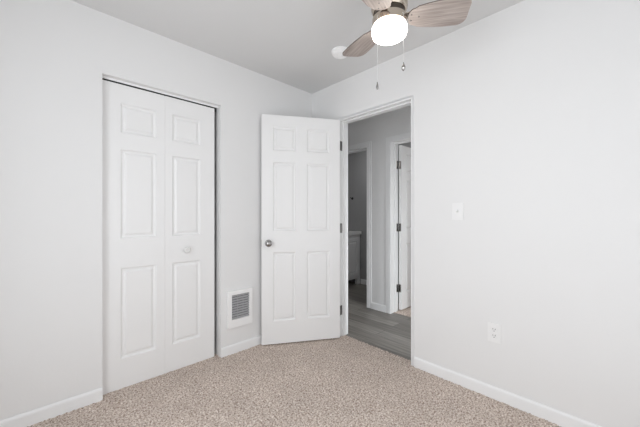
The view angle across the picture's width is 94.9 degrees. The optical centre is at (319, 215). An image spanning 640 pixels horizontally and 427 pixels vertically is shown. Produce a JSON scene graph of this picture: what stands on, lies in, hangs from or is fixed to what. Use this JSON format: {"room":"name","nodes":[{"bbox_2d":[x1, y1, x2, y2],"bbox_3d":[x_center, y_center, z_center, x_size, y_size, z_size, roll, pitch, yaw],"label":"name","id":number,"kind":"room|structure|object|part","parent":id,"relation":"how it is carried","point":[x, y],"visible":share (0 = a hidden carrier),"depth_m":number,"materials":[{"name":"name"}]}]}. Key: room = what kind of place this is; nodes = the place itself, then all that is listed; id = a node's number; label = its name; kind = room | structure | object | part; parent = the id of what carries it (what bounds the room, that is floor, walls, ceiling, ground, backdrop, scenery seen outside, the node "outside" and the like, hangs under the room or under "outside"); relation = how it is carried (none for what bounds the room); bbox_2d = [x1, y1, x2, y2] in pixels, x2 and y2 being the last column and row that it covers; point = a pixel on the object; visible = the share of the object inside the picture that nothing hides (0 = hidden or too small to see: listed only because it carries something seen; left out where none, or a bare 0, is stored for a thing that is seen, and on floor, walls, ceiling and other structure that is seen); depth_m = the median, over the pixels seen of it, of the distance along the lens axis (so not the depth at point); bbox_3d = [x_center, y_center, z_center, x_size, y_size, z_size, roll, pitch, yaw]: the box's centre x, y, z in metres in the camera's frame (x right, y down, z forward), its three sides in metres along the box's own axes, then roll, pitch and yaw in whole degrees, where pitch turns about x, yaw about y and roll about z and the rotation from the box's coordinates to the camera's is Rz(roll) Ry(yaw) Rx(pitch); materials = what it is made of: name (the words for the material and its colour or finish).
{"room":"empty bedroom","nodes":[
{"label":"empty bedroom","id":0,"kind":"room"},
{"bbox_2d":[0,0,311,420],"bbox_3d":[-1.120,-0.035,2.178,2.765,2.489,0.115,0,0,-44],"label":"wall","id":1,"kind":"structure","parent":0,"point":[55,55],"depth_m":1.75,"materials":[{"name":"white paint"}]},
{"bbox_2d":[0,387,102,426],"bbox_3d":[-1.678,1.142,1.551,0.860,0.116,0.012,0,0,-44],"label":"baseboard","id":2,"kind":"structure","parent":1,"relation":"attached to","point":[29,418],"depth_m":1.69,"materials":[{"name":"white paint"}]},
{"bbox_2d":[102,76,217,111],"bbox_3d":[-1.136,-0.879,2.173,0.781,0.035,0.044,0,0,-44],"label":"door track","id":3,"kind":"object","parent":1,"relation":"attached to","point":[103,77],"visible":0.57,"depth_m":2.12,"materials":[{"name":"white metal"}]},
{"bbox_2d":[102,80,213,394],"bbox_3d":[-1.137,0.142,2.153,0.751,2.037,0.067,0,0,-44],"label":"door","id":4,"kind":"structure","parent":3,"relation":"hanging from","point":[158,150],"depth_m":2.11,"materials":[{"name":"white paint"}]},
{"bbox_3d":[-1.017,0.265,2.245,0.049,0.049,0.032,0,0,-44],"label":"knob","id":5,"kind":"part","parent":4,"relation":"part of","materials":[{"name":"white plastic"}]},
{"bbox_2d":[227,287,251,328],"bbox_3d":[-0.680,0.786,2.503,0.225,0.304,0.026,0,0,-44],"label":"heater","id":6,"kind":"object","parent":1,"relation":"attached to","point":[239,302],"visible":1,"depth_m":2.49,"materials":[{"name":"white metal"}]},
{"bbox_3d":[-0.687,0.769,2.513,0.168,0.210,0.002,0,0,-44],"label":"panel","id":7,"kind":"part","parent":6,"relation":"part of","materials":[{"name":"grey metal"}]},
{"bbox_2d":[232,292,248,319],"bbox_3d":[-0.680,0.769,2.506,0.164,0.206,0.017,0,0,-44],"label":"grille","id":8,"kind":"object","parent":6,"relation":"attached to","point":[240,300],"depth_m":2.50,"materials":[{"name":"silver metal"}]},
{"bbox_2d":[221,335,260,357],"bbox_3d":[-0.443,1.142,2.743,1.007,0.116,0.012,0,0,-44],"label":"baseboard","id":9,"kind":"structure","parent":1,"relation":"attached to","point":[246,344],"depth_m":2.51,"materials":[{"name":"white paint"}]},
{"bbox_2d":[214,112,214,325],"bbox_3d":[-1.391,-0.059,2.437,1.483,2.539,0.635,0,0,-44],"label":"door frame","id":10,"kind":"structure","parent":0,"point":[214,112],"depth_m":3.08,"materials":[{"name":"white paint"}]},
{"bbox_2d":[27,281,560,426],"bbox_3d":[0.385,1.188,2.681,5.400,0.064,4.750,0,0,-44],"label":"floor","id":11,"kind":"structure","parent":0,"point":[344,381],"depth_m":1.92,"materials":[{"name":"carpet"}]},
{"bbox_2d":[348,231,361,283],"bbox_3d":[0.223,0.719,4.925,0.805,0.895,0.594,0,0,-44],"label":"bathroom vanity","id":12,"kind":"object","parent":11,"relation":"on","point":[353,236],"visible":0.24,"depth_m":4.89,"materials":[{"name":"white paint"}]},
{"bbox_3d":[0.530,0.696,4.856,0.342,0.640,0.018,0,0,-44],"label":"cabinet door","id":13,"kind":"part","parent":12,"relation":"part of","materials":[{"name":"white paint"}]},
{"bbox_2d":[348,231,361,234],"bbox_3d":[0.218,0.297,4.930,0.805,0.053,0.580,0,0,-44],"label":"countertop","id":14,"kind":"structure","parent":12,"relation":"on","point":[349,232],"depth_m":4.90,"materials":[{"name":"white"}]},
{"bbox_2d":[346,335,410,360],"bbox_3d":[0.495,1.169,2.588,0.012,0.021,0.742,0,0,-44],"label":"threshold","id":15,"kind":"object","parent":11,"relation":"on","point":[346,335],"visible":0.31,"depth_m":2.54,"materials":[{"name":"grey"}]},
{"bbox_2d":[71,0,523,93],"bbox_3d":[-0.032,-1.329,1.133,2.880,0.100,3.130,0,0,-44],"label":"ceiling","id":16,"kind":"structure","parent":0,"point":[290,42],"depth_m":2.02,"materials":[{"name":"white paint"}]},
{"bbox_2d":[332,46,346,58],"bbox_3d":[0.160,-1.260,2.290,0.140,0.038,0.140,0,0,-44],"label":"smoke detector","id":17,"kind":"object","parent":16,"relation":"attached to","point":[337,52],"visible":0.77,"depth_m":2.25,"materials":[{"name":"white plastic"}]},
{"bbox_2d":[342,0,471,89],"bbox_3d":[0.314,-0.960,1.532,0.666,0.638,0.737,0,0,-44],"label":"ceiling fan","id":18,"kind":"object","parent":16,"relation":"hanging from","point":[389,21],"visible":1,"depth_m":1.51,"materials":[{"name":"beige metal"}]},
{"bbox_3d":[0.265,-1.037,1.780,0.168,0.006,0.298,-12,5,-25],"label":"blade","id":19,"kind":"part","parent":18,"relation":"part of","materials":[{"name":"brown wood"}]},
{"bbox_3d":[0.239,-1.037,1.354,0.168,0.006,0.298,13,7,31],"label":"blade","id":20,"kind":"part","parent":18,"relation":"part of","materials":[{"name":"brown wood"}]},
{"bbox_3d":[0.297,-0.852,1.505,0.015,0.349,0.003,0,0,-40],"label":"pull chain","id":21,"kind":"part","parent":18,"relation":"part of","materials":[{"name":"silver metal"}]},
{"bbox_3d":[0.368,-0.972,1.560,0.182,0.065,0.182,0,0,-44],"label":"lamp shade","id":22,"kind":"part","parent":18,"relation":"part of","materials":[{"name":"white glass"}]},
{"bbox_3d":[0.417,-0.897,1.486,0.003,0.260,0.015,0,0,-32],"label":"pull chain","id":23,"kind":"part","parent":18,"relation":"part of","materials":[{"name":"silver metal"}]},
{"bbox_3d":[0.606,-1.037,1.514,0.298,0.006,0.168,0,-11,11],"label":"blade","id":24,"kind":"part","parent":18,"relation":"part of","materials":[{"name":"brown wood"}]},
{"bbox_2d":[348,105,410,304],"bbox_3d":[1.125,-0.029,3.290,0.145,2.499,4.600,0,0,-44],"label":"wall","id":25,"kind":"structure","parent":0,"point":[375,129],"depth_m":3.61,"materials":[{"name":"white paint"}]},
{"bbox_2d":[348,141,370,307],"bbox_3d":[0.385,0.137,4.057,0.171,2.136,0.900,0,0,-44],"label":"door frame","id":26,"kind":"structure","parent":25,"relation":"attached to","point":[366,146],"depth_m":3.70,"materials":[{"name":"white paint"}]},
{"bbox_2d":[371,302,385,312],"bbox_3d":[0.715,1.142,3.601,0.012,0.116,0.212,0,0,-44],"label":"baseboard","id":27,"kind":"structure","parent":25,"relation":"attached to","point":[375,306],"depth_m":3.59,"materials":[{"name":"white paint"}]},
{"bbox_2d":[386,132,410,313],"bbox_3d":[1.158,0.137,3.255,0.171,2.136,0.896,0,0,-44],"label":"door frame","id":28,"kind":"structure","parent":25,"relation":"attached to","point":[392,142],"depth_m":3.50,"materials":[{"name":"white paint"}]},
{"bbox_2d":[397,145,410,309],"bbox_3d":[1.241,0.148,3.790,0.781,2.000,0.110,0,0,-44],"label":"door","id":29,"kind":"structure","parent":25,"relation":"in","point":[404,163],"depth_m":3.61,"materials":[{"name":"white paint"}]},
{"bbox_2d":[348,142,410,302],"bbox_3d":[0.502,-0.029,4.704,0.923,2.499,1.900,0,0,-44],"label":"wall","id":30,"kind":"structure","parent":0,"point":[357,162],"depth_m":5.03,"materials":[{"name":"grey paint"}]},
{"bbox_2d":[361,279,366,284],"bbox_3d":[1.029,1.142,4.670,0.012,0.116,0.960,0,0,-44],"label":"baseboard","id":31,"kind":"structure","parent":30,"relation":"attached to","point":[363,281],"depth_m":4.96,"materials":[{"name":"white paint"}]},
{"bbox_2d":[312,0,639,426],"bbox_3d":[0.963,-0.035,2.093,0.115,2.489,3.130,0,0,-44],"label":"wall","id":32,"kind":"structure","parent":0,"point":[527,112],"depth_m":1.72,"materials":[{"name":"white paint"}]},
{"bbox_2d":[338,95,413,365],"bbox_3d":[0.490,0.139,2.583,0.125,2.135,0.796,0,0,-44],"label":"door frame","id":33,"kind":"structure","parent":32,"relation":"attached to","point":[409,100],"depth_m":2.82,"materials":[{"name":"white paint"}]},
{"bbox_2d":[261,114,341,344],"bbox_3d":[-0.149,0.127,2.701,0.765,2.047,0.167,0,0,-13],"label":"door","id":34,"kind":"structure","parent":33,"relation":"attached to","point":[301,227],"depth_m":2.68,"materials":[{"name":"white paint"}]},
{"bbox_3d":[-0.451,0.248,2.580,0.064,0.064,0.066,0,0,-13],"label":"knob","id":35,"kind":"part","parent":34,"relation":"part of","materials":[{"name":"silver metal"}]},
{"bbox_2d":[452,203,463,219],"bbox_3d":[0.945,-0.027,2.019,0.021,0.118,0.074,0,0,-44],"label":"light switch","id":36,"kind":"object","parent":32,"relation":"attached to","point":[456,207],"visible":1,"depth_m":2.02,"materials":[{"name":"white plastic"}]},
{"bbox_2d":[488,322,500,343],"bbox_3d":[1.102,0.743,1.860,0.008,0.120,0.074,0,0,-44],"label":"power outlet","id":37,"kind":"object","parent":32,"relation":"attached to","point":[494,330],"visible":1,"depth_m":1.86,"materials":[{"name":"white plastic"}]},
{"bbox_2d":[414,357,601,426],"bbox_3d":[1.323,1.142,1.629,0.012,0.116,1.733,0,0,-44],"label":"baseboard","id":38,"kind":"structure","parent":32,"relation":"attached to","point":[560,418],"depth_m":1.81,"materials":[{"name":"white paint"}]}
]}

